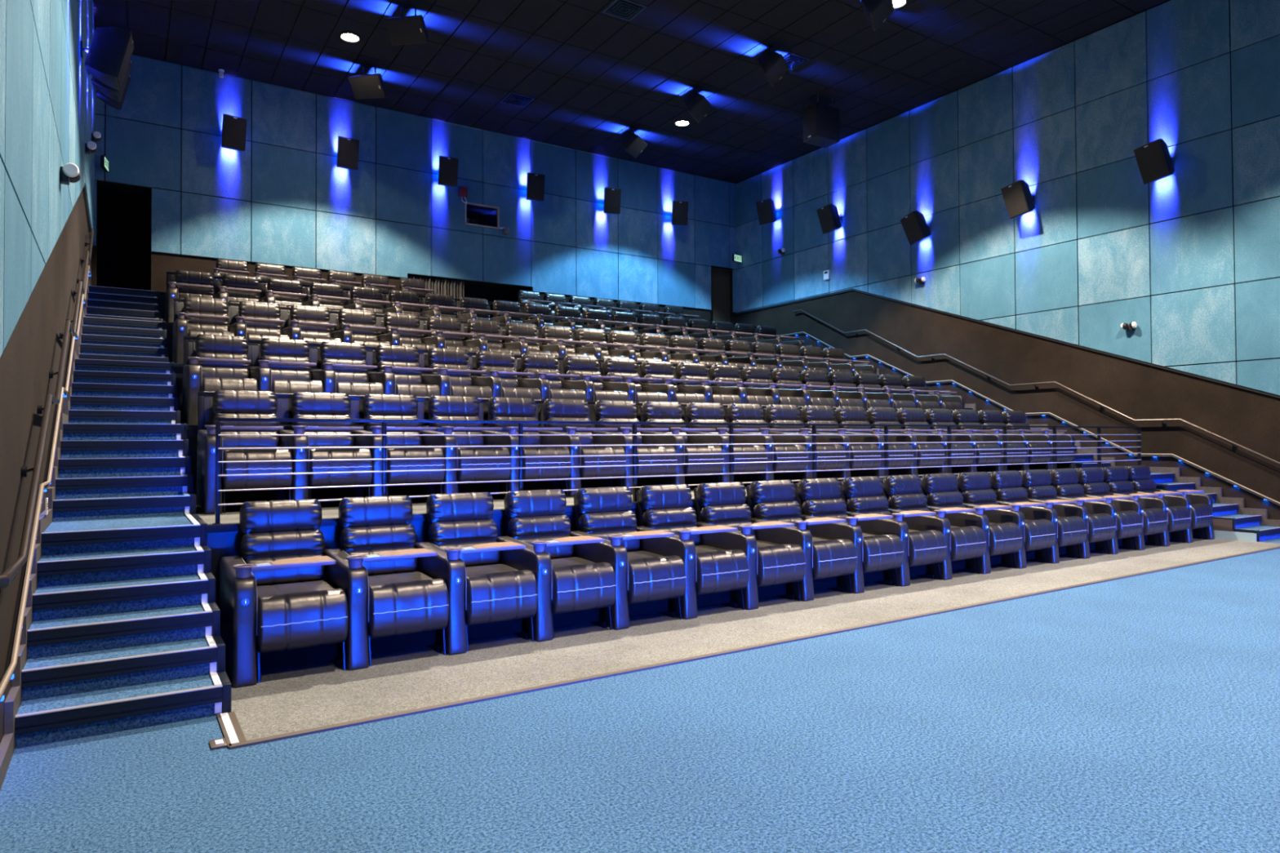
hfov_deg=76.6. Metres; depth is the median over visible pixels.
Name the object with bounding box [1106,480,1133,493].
lumbar cushion
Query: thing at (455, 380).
cushion
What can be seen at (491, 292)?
wall
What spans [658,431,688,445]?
cushion
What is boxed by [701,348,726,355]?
lumbar cushion
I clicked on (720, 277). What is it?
doorway
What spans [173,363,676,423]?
tier
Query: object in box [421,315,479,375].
recliner
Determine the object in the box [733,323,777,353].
recliner
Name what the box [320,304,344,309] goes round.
cushion
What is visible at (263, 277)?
lumbar cushion
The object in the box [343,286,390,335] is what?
recliner
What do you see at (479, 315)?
lumbar cushion
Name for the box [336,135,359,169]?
speaker
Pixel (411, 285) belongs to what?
recliner
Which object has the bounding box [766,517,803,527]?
cushion
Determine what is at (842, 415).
recliner
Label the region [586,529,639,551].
cushion
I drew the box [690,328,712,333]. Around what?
lumbar cushion
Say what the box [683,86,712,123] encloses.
speaker
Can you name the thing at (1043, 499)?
cushion
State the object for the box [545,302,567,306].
lumbar cushion
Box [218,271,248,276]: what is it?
lumbar cushion
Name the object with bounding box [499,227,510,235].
dome camera
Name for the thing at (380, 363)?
lumbar cushion
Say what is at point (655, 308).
recliner
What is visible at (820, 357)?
lumbar cushion
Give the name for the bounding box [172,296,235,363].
recliner
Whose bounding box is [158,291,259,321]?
tier
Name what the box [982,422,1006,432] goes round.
lumbar cushion
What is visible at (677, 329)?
lumbar cushion
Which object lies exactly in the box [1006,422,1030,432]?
lumbar cushion
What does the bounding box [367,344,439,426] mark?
recliner
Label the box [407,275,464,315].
curtain
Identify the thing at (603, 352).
cushion
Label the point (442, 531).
lumbar cushion
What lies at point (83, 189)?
trim
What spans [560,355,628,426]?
recliner
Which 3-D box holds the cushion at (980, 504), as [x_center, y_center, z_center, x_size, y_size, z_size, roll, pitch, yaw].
[4.250,1.050,10.025,0.534,0.203,0.165,0,-1,-33]
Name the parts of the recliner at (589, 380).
armrest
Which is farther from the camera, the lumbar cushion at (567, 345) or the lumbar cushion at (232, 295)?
the lumbar cushion at (567, 345)
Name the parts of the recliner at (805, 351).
armrest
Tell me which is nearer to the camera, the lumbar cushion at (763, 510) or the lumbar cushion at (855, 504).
the lumbar cushion at (763, 510)
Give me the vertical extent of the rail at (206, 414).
1.055 m
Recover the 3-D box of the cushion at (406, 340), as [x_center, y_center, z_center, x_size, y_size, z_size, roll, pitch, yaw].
[-3.602,-1.266,12.396,0.534,0.203,0.165,0,-1,-33]
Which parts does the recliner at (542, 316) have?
armrest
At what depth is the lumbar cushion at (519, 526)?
6.75 m
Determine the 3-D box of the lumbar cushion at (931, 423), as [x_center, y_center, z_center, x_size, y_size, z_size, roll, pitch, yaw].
[4.814,0.031,12.868,0.543,0.198,0.175,0,-1,-33]
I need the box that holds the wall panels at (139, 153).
[93,54,736,312]
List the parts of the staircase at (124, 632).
edge trim, edge trim, edge trim, edge trim, edge trim, edge trim, edge trim, edge trim, edge trim, edge trim, edge trim, edge trim, edge trim, edge trim, edge trim, edge trim, edge trim, edge trim, edge trim, edge trim, edge trim, edge trim, edge trim, edge trim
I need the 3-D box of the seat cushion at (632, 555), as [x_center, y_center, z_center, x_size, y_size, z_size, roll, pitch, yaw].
[-0.068,1.206,6.857,0.529,0.228,0.704,0,-1,-33]
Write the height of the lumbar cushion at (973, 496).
0.198 m
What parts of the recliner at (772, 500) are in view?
armrest, frame, leg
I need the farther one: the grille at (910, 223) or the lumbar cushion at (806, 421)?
the grille at (910, 223)
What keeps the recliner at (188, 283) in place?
on the tier at (169, 326)
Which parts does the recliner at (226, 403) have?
armrest, leg, frame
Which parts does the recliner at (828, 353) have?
armrest, armrest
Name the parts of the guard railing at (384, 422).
post, post, post, post, rail, post, post, post, post, post, post, post, post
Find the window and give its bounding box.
[464,201,499,229]
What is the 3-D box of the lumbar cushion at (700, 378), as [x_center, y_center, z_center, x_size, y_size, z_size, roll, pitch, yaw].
[0.876,-0.699,12.830,0.543,0.198,0.175,0,-1,-33]
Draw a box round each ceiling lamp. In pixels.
[339,31,360,42]
[674,119,689,126]
[892,0,907,8]
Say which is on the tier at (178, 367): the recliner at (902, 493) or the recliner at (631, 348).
the recliner at (631, 348)
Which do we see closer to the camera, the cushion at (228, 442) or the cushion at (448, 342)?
the cushion at (228, 442)
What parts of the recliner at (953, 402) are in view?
armrest, armrest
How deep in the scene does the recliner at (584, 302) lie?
19.31 m
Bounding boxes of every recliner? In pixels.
[164,270,213,322]
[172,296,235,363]
[182,333,257,424]
[195,390,292,514]
[212,258,248,295]
[213,274,261,326]
[219,498,347,688]
[228,300,289,366]
[248,337,323,425]
[253,262,288,299]
[259,278,306,329]
[278,391,372,502]
[281,304,342,368]
[292,266,325,302]
[302,282,349,333]
[310,341,384,425]
[321,495,448,671]
[327,270,361,306]
[330,308,391,371]
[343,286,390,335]
[351,394,444,500]
[361,273,395,309]
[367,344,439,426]
[377,312,436,373]
[382,290,429,337]
[399,277,442,312]
[413,492,537,655]
[418,395,510,499]
[420,293,468,341]
[420,347,492,426]
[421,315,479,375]
[455,297,505,342]
[462,319,520,377]
[470,350,541,426]
[480,397,570,497]
[489,300,537,343]
[496,488,616,642]
[502,322,559,377]
[516,353,586,426]
[517,289,555,323]
[521,302,565,345]
[537,398,626,497]
[538,324,595,378]
[543,293,582,324]
[552,306,595,347]
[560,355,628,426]
[568,295,604,325]
[569,486,685,630]
[573,328,629,380]
[582,308,625,350]
[591,400,676,494]
[592,297,628,328]
[600,358,668,426]
[607,330,662,382]
[610,311,653,351]
[616,300,652,329]
[635,484,748,619]
[636,314,679,354]
[639,302,674,325]
[639,333,693,376]
[640,360,706,421]
[640,401,724,488]
[662,316,704,348]
[663,305,705,327]
[669,335,722,377]
[675,362,741,420]
[684,402,767,486]
[687,319,728,350]
[693,481,805,609]
[697,337,751,378]
[708,364,774,420]
[711,320,753,351]
[724,339,777,379]
[724,403,808,484]
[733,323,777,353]
[740,366,805,406]
[746,480,857,601]
[750,342,803,381]
[755,325,804,347]
[763,404,845,481]
[770,368,835,420]
[774,343,828,373]
[794,477,903,593]
[799,346,851,373]
[799,369,863,421]
[799,405,880,481]
[822,347,876,373]
[826,371,890,408]
[833,406,913,479]
[839,475,946,586]
[853,373,915,408]
[865,407,944,477]
[877,373,939,409]
[880,475,986,580]
[895,408,973,475]
[902,375,964,410]
[920,473,1022,573]
[924,408,1000,474]
[952,409,1026,473]
[955,471,1055,568]
[977,409,1050,471]
[989,470,1086,564]
[1001,410,1075,469]
[1020,469,1115,559]
[1048,468,1142,554]
[1075,466,1167,550]
[1101,466,1191,546]
[1125,465,1214,542]
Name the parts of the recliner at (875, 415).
armrest, frame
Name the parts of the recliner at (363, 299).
armrest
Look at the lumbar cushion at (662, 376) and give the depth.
12.38 m
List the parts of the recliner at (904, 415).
armrest, frame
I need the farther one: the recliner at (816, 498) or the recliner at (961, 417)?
the recliner at (961, 417)
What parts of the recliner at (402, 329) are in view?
armrest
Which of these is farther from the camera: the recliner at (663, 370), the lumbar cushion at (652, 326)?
the lumbar cushion at (652, 326)
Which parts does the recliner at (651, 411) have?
armrest, frame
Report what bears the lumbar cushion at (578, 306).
on the recliner at (584, 302)
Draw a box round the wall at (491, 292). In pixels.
[407,275,530,318]
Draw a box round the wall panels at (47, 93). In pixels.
[0,0,95,356]
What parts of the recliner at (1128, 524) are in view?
armrest, frame, leg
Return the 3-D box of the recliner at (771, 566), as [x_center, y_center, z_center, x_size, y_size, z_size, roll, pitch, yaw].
[0.953,1.076,7.622,0.672,1.066,1.060,0,-1,-33]
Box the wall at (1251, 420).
[735,0,1279,519]
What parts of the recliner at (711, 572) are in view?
armrest, frame, leg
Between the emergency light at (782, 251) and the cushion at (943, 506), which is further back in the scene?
the emergency light at (782, 251)
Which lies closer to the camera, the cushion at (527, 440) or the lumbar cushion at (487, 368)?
the cushion at (527, 440)
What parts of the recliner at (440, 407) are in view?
armrest, frame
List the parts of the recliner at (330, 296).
armrest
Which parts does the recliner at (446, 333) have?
armrest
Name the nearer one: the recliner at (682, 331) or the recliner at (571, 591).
the recliner at (571, 591)
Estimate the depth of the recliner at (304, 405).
7.24 m
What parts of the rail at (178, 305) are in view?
post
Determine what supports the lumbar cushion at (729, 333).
on the recliner at (718, 326)
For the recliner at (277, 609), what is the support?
on the floor
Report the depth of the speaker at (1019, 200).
15.08 m
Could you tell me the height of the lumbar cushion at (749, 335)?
0.198 m
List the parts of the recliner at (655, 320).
armrest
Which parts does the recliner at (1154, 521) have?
armrest, frame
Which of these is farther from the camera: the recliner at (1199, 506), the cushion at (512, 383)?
the recliner at (1199, 506)
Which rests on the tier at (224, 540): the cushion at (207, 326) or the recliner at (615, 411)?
the recliner at (615, 411)
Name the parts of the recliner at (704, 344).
armrest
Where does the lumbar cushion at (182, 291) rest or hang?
on the recliner at (188, 283)
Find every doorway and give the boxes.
[96,182,151,290]
[710,266,729,328]
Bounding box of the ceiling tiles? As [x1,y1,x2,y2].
[92,0,1168,183]
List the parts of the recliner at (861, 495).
armrest, frame, leg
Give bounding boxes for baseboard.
[0,279,89,791]
[801,340,1279,527]
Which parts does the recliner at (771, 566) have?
armrest, frame, leg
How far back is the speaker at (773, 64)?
14.64 m
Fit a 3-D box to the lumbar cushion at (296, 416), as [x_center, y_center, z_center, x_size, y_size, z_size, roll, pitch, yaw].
[-3.060,-0.018,7.822,0.543,0.198,0.175,0,-1,-33]
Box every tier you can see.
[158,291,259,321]
[164,321,281,362]
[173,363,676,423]
[184,424,641,505]
[195,486,795,608]
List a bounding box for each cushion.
[176,282,213,296]
[177,292,213,298]
[185,311,229,326]
[187,323,229,331]
[195,352,249,368]
[201,366,249,378]
[213,413,279,432]
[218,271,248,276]
[220,431,279,451]
[226,286,259,299]
[228,296,259,302]
[240,315,281,329]
[240,529,324,560]
[244,553,325,586]
[245,326,282,335]
[256,580,335,596]
[259,275,286,280]
[261,355,311,371]
[271,368,311,380]
[273,291,303,303]
[275,300,303,306]
[290,319,331,333]
[292,414,352,431]
[297,279,322,284]
[300,330,331,337]
[304,431,354,449]
[310,294,344,306]
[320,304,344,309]
[320,358,368,373]
[328,280,356,288]
[335,372,368,382]
[338,322,377,335]
[340,524,416,552]
[346,546,417,576]
[351,297,383,309]
[351,333,377,340]
[362,283,389,292]
[362,307,383,312]
[364,415,420,431]
[367,571,433,585]
[377,360,421,375]
[384,325,421,338]
[386,431,422,448]
[389,301,420,312]
[394,373,422,384]
[400,287,426,295]
[400,337,422,343]
[402,311,421,315]
[426,304,456,315]
[427,328,462,341]
[428,519,497,545]
[429,363,471,377]
[430,416,482,431]
[436,540,499,567]
[440,314,456,317]
[440,431,484,445]
[444,339,463,346]
[449,376,471,386]
[461,307,489,318]
[465,564,518,575]
[468,331,502,343]
[476,316,490,320]
[477,365,517,379]
[487,342,502,348]
[490,417,539,431]
[494,311,522,320]
[500,378,519,387]
[502,431,541,447]
[506,334,538,346]
[507,515,570,538]
[511,320,522,323]
[515,534,573,559]
[519,298,542,304]
[523,368,560,381]
[526,313,552,323]
[527,345,540,351]
[543,337,574,347]
[544,322,553,325]
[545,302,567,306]
[546,417,591,432]
[548,380,562,388]
[551,557,595,567]
[556,315,582,325]
[559,431,594,446]
[565,347,575,352]
[565,369,601,382]
[570,304,592,309]
[578,339,608,350]
[578,511,636,533]
[585,318,610,328]
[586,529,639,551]
[592,382,603,390]
[595,306,616,312]
[597,417,640,432]
[601,350,608,355]
[606,372,639,383]
[610,431,643,444]
[611,342,639,352]
[613,320,637,329]
[618,309,639,315]
[626,551,664,559]
[634,383,642,391]
[635,351,640,356]
[640,311,661,317]
[640,323,663,332]
[642,344,670,354]
[642,506,696,528]
[644,373,676,385]
[644,418,685,432]
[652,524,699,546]
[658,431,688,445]
[665,325,688,334]
[666,313,685,318]
[672,346,698,355]
[673,385,678,392]
[680,375,711,386]
[688,419,728,432]
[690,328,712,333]
[695,545,724,553]
[700,503,751,524]
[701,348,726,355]
[703,431,728,434]
[712,520,754,535]
[713,377,743,386]
[714,329,735,336]
[728,350,751,357]
[731,419,767,432]
[736,332,754,337]
[745,378,773,387]
[753,501,800,519]
[754,351,776,359]
[756,540,778,546]
[759,333,776,339]
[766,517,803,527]
[768,420,804,432]
[775,380,802,389]
[778,354,800,360]
[801,497,846,515]
[804,355,824,362]
[804,381,830,390]
[804,420,838,432]
[812,536,830,542]
[813,514,848,523]
[826,357,847,364]
[831,382,857,391]
[838,421,871,432]
[846,495,888,512]
[857,384,882,392]
[859,511,892,519]
[862,532,878,537]
[871,421,901,432]
[881,385,906,393]
[887,493,927,509]
[900,507,930,511]
[901,422,930,432]
[906,386,928,394]
[908,528,920,532]
[926,491,963,506]
[929,422,957,432]
[942,505,965,507]
[956,422,982,432]
[961,488,996,504]
[974,502,999,505]
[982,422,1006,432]
[995,487,1027,502]
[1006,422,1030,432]
[1007,500,1029,502]
[1025,485,1057,499]
[1040,497,1058,500]
[1054,484,1084,497]
[1069,496,1085,498]
[1081,482,1110,495]
[1093,493,1111,496]
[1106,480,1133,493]
[1120,492,1135,494]
[1131,479,1156,491]
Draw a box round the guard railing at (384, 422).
[212,417,1141,524]
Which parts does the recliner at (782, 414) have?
armrest, frame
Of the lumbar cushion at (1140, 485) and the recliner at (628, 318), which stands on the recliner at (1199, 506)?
the lumbar cushion at (1140, 485)
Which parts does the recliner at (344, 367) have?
armrest, frame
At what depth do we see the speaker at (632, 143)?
18.43 m
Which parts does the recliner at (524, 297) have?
armrest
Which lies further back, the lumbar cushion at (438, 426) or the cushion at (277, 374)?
the cushion at (277, 374)
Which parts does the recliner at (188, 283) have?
armrest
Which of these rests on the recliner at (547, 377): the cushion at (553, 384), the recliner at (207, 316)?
the cushion at (553, 384)
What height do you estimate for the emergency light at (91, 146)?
0.147 m
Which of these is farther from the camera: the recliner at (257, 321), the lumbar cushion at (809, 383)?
the lumbar cushion at (809, 383)
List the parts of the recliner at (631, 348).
armrest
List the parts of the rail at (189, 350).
post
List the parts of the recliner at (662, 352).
armrest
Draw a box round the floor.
[0,537,1279,852]
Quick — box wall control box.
[823,270,830,279]
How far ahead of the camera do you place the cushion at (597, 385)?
11.73 m
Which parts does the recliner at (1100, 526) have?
armrest, frame, leg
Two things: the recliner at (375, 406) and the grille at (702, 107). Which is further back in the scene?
the grille at (702, 107)
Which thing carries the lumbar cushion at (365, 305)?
on the recliner at (363, 299)
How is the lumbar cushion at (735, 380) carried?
on the recliner at (717, 372)
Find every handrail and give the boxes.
[0,228,94,590]
[792,309,1279,465]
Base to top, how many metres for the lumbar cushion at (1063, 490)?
0.198 m
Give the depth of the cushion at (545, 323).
16.06 m
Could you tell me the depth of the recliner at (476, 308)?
15.26 m
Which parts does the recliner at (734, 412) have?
armrest, frame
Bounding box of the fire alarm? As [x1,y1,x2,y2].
[457,186,467,204]
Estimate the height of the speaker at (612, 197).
0.616 m
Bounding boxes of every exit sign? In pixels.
[100,154,109,172]
[732,253,742,262]
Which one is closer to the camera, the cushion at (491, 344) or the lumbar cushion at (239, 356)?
the lumbar cushion at (239, 356)
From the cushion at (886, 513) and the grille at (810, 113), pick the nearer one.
the cushion at (886, 513)
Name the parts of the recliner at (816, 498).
armrest, frame, leg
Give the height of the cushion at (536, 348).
0.203 m
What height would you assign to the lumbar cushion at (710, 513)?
0.198 m
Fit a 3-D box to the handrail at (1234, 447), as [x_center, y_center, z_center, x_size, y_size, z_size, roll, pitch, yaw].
[6.992,-1.087,15.939,0.098,3.946,11.286,0,-1,-33]
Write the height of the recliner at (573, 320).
1.066 m
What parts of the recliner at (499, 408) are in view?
armrest, frame, leg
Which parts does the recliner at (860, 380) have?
armrest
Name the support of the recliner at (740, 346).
on the tier at (178, 367)
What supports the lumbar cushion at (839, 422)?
on the recliner at (842, 415)
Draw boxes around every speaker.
[80,26,133,90]
[87,59,132,102]
[93,74,130,110]
[221,113,247,151]
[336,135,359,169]
[347,64,386,99]
[384,4,428,45]
[438,155,458,186]
[526,172,545,201]
[603,187,621,213]
[620,125,647,158]
[671,200,688,225]
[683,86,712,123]
[755,198,776,225]
[757,44,788,86]
[803,93,839,147]
[816,204,841,234]
[861,0,893,31]
[900,210,931,245]
[1000,179,1035,218]
[1133,138,1174,184]
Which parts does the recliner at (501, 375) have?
armrest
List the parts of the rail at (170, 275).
post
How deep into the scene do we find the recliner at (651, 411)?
9.41 m
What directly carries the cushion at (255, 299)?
on the recliner at (235, 288)
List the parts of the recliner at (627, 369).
armrest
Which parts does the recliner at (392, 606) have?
armrest, leg, hinge plate, frame, leg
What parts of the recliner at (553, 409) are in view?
armrest, frame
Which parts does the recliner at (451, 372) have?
armrest, frame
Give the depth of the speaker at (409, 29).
13.28 m
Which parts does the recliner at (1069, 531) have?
armrest, frame, leg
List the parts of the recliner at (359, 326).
armrest, frame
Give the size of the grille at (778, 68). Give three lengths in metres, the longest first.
0.570 x 0.400 x 0.012 m
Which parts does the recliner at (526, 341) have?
armrest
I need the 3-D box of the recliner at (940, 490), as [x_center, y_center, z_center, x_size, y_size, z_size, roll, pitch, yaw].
[3.765,1.093,9.424,0.672,1.066,1.060,0,-1,-33]
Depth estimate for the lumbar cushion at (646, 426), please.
9.90 m
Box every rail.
[0,265,91,702]
[166,271,756,328]
[173,297,823,350]
[183,335,902,378]
[197,391,1002,431]
[780,331,1279,506]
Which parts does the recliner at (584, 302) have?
armrest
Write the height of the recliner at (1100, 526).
1.066 m
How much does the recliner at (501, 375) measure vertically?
1.066 m
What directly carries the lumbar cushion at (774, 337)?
on the recliner at (765, 330)
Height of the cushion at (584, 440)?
0.203 m
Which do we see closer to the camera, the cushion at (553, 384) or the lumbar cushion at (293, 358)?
the lumbar cushion at (293, 358)
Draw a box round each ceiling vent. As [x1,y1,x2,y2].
[499,91,535,107]
[601,0,647,21]
[782,51,811,71]
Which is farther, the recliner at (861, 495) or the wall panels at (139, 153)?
the wall panels at (139, 153)
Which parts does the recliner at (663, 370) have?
armrest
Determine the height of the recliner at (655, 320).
1.066 m
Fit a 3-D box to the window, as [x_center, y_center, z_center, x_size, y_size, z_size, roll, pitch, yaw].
[-3.645,-4.863,18.700,0.830,0.510,0.060,0,-1,-33]
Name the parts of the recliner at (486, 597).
armrest, leg, hinge plate, frame, leg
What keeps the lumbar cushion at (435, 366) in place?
on the recliner at (451, 372)
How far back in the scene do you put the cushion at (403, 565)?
6.01 m
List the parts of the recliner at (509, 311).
armrest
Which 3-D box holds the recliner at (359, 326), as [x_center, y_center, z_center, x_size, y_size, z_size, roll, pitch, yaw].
[-4.087,-1.222,11.794,0.672,1.066,1.060,0,-1,-33]
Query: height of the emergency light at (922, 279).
0.147 m
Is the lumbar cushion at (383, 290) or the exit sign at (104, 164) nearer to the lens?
the exit sign at (104, 164)
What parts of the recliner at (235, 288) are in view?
armrest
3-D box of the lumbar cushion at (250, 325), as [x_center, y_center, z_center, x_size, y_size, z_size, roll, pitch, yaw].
[-5.323,-1.442,11.368,0.543,0.198,0.175,0,-1,-33]
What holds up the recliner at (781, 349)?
on the tier at (178, 367)
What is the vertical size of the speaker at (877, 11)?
0.611 m
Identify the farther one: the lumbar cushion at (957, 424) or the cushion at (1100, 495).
the lumbar cushion at (957, 424)
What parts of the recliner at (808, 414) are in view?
armrest, frame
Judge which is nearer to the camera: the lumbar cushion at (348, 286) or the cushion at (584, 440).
the cushion at (584, 440)
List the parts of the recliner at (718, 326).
armrest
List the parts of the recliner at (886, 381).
armrest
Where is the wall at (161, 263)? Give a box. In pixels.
[91,53,735,331]
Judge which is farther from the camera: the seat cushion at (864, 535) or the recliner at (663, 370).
the recliner at (663, 370)
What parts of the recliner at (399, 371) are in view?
armrest, frame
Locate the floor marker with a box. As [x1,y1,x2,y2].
[208,737,226,750]
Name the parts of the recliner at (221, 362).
armrest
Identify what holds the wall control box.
attached to the wall panels at (1195, 101)
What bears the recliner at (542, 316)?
on the tier at (169, 326)
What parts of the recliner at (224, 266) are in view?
armrest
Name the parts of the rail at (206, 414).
post, rail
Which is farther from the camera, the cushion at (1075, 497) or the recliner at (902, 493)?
the cushion at (1075, 497)
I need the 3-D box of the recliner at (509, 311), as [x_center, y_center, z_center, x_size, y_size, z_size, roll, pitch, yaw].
[-2.444,-1.916,15.428,0.672,1.066,1.060,0,-1,-33]
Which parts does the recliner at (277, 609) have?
armrest, leg, hinge plate, frame, leg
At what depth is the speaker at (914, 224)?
17.04 m
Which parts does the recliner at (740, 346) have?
armrest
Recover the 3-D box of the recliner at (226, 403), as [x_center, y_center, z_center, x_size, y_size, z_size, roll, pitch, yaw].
[-3.511,0.192,7.167,0.672,1.066,1.060,0,-1,-33]
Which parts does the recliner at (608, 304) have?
armrest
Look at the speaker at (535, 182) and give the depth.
18.89 m
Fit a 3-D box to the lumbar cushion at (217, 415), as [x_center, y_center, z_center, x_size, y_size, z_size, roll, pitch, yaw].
[-3.622,-0.021,7.462,0.543,0.198,0.175,0,-1,-33]
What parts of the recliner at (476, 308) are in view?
armrest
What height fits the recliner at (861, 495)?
1.066 m
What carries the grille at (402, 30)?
attached to the speaker at (409, 29)
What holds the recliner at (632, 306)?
on the tier at (162, 295)
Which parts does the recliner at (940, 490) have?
armrest, frame, leg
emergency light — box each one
[59,163,80,185]
[84,141,97,154]
[91,131,101,142]
[777,248,785,254]
[914,276,925,284]
[1120,321,1137,331]
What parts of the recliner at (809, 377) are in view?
armrest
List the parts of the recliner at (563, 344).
armrest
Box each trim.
[0,184,93,359]
[216,711,246,749]
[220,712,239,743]
[228,546,1279,749]
[735,288,1279,398]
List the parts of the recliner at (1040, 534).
armrest, frame, leg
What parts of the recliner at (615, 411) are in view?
armrest, frame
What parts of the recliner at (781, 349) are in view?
armrest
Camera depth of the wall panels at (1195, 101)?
14.44 m
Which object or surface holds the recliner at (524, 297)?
on the tier at (162, 295)
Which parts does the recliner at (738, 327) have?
armrest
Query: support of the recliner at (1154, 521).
on the floor
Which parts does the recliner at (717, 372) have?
armrest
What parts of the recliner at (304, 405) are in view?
armrest, frame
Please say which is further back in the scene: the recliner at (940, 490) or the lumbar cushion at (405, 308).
the lumbar cushion at (405, 308)
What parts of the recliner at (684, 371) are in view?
armrest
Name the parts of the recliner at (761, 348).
armrest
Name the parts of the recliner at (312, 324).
armrest, frame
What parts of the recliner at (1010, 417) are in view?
armrest, armrest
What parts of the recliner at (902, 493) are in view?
armrest, frame, leg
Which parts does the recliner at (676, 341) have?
armrest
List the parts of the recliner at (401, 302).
armrest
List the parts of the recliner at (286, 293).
armrest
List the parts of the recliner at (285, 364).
armrest, frame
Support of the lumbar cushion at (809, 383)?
on the recliner at (809, 377)
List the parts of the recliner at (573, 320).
armrest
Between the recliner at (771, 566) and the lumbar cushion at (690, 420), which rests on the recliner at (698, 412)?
the lumbar cushion at (690, 420)
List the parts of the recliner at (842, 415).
armrest, frame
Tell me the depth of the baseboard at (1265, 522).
13.03 m
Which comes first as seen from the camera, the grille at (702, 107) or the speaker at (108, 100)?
the speaker at (108, 100)
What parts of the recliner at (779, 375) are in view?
armrest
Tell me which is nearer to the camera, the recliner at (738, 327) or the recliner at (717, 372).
the recliner at (717, 372)
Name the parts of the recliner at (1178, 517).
armrest, frame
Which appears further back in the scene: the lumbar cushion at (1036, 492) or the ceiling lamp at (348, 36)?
the ceiling lamp at (348, 36)
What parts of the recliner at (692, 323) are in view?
armrest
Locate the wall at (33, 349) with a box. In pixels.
[0,190,91,743]
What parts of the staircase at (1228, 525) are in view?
edge trim, edge trim, panel, edge trim, skirting, edge trim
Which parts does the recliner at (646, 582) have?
armrest, frame, leg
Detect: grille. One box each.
[116,32,133,89]
[117,59,132,101]
[118,74,130,109]
[348,76,383,98]
[385,17,425,44]
[626,136,647,157]
[690,97,712,123]
[765,56,788,86]
[803,103,817,140]
[817,204,835,233]
[871,0,893,30]
[900,212,922,244]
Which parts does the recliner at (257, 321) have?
armrest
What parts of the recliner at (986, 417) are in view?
armrest, frame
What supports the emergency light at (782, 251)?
attached to the wall panels at (1195, 101)
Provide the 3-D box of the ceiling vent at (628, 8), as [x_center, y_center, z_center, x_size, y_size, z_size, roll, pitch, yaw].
[-0.261,-6.979,13.560,0.560,0.020,0.560,0,-1,-33]
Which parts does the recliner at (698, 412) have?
armrest, frame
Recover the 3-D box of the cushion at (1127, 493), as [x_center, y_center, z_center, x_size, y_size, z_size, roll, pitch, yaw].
[7.062,1.067,11.827,0.534,0.203,0.165,0,-1,-33]
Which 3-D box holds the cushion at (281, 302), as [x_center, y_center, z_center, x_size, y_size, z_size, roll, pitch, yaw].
[-5.897,-1.984,13.506,0.534,0.203,0.165,0,-1,-33]
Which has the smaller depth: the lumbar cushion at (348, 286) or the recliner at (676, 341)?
the recliner at (676, 341)
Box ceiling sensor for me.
[218,68,224,78]
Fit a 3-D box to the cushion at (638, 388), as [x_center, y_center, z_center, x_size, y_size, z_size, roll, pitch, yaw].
[-0.216,-0.540,12.056,0.534,0.203,0.165,0,-1,-33]
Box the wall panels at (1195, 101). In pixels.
[734,0,1279,395]
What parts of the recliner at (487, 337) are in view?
armrest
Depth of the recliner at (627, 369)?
11.67 m
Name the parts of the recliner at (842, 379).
armrest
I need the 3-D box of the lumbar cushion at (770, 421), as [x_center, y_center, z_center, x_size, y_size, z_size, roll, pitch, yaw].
[2.002,0.013,11.066,0.543,0.198,0.175,0,-1,-33]
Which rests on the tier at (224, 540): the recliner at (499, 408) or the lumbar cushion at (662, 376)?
the recliner at (499, 408)
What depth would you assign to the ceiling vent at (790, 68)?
15.38 m
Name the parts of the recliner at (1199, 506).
armrest, armrest, frame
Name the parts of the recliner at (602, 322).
armrest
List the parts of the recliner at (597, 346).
armrest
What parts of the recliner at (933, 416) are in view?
armrest, frame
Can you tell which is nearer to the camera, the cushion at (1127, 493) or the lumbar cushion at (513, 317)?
the cushion at (1127, 493)
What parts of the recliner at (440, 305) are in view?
armrest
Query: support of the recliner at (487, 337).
on the tier at (178, 367)
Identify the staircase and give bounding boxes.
[14,285,231,748]
[938,394,1279,542]
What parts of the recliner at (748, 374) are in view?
armrest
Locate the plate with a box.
[45,497,48,515]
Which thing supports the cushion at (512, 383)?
on the recliner at (501, 375)
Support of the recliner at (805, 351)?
on the tier at (178, 367)
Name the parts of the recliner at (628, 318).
armrest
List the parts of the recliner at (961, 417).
armrest, frame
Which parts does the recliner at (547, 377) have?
armrest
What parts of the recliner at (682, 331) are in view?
armrest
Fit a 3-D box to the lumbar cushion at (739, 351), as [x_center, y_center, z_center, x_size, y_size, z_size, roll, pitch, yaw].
[1.989,-1.397,16.053,0.543,0.198,0.175,0,-1,-33]
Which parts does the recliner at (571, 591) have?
armrest, leg, hinge plate, frame, leg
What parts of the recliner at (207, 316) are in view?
armrest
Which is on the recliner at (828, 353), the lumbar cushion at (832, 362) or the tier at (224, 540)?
the lumbar cushion at (832, 362)
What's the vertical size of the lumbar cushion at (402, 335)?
0.198 m
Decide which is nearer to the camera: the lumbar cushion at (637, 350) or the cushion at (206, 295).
the cushion at (206, 295)
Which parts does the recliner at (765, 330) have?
armrest, armrest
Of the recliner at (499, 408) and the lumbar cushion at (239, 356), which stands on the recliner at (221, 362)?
the lumbar cushion at (239, 356)
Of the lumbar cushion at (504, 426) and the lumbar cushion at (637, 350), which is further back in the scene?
the lumbar cushion at (637, 350)
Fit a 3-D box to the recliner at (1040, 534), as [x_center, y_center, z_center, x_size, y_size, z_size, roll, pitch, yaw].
[4.327,1.097,9.784,0.672,1.066,1.060,0,-1,-33]
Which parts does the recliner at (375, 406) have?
armrest, frame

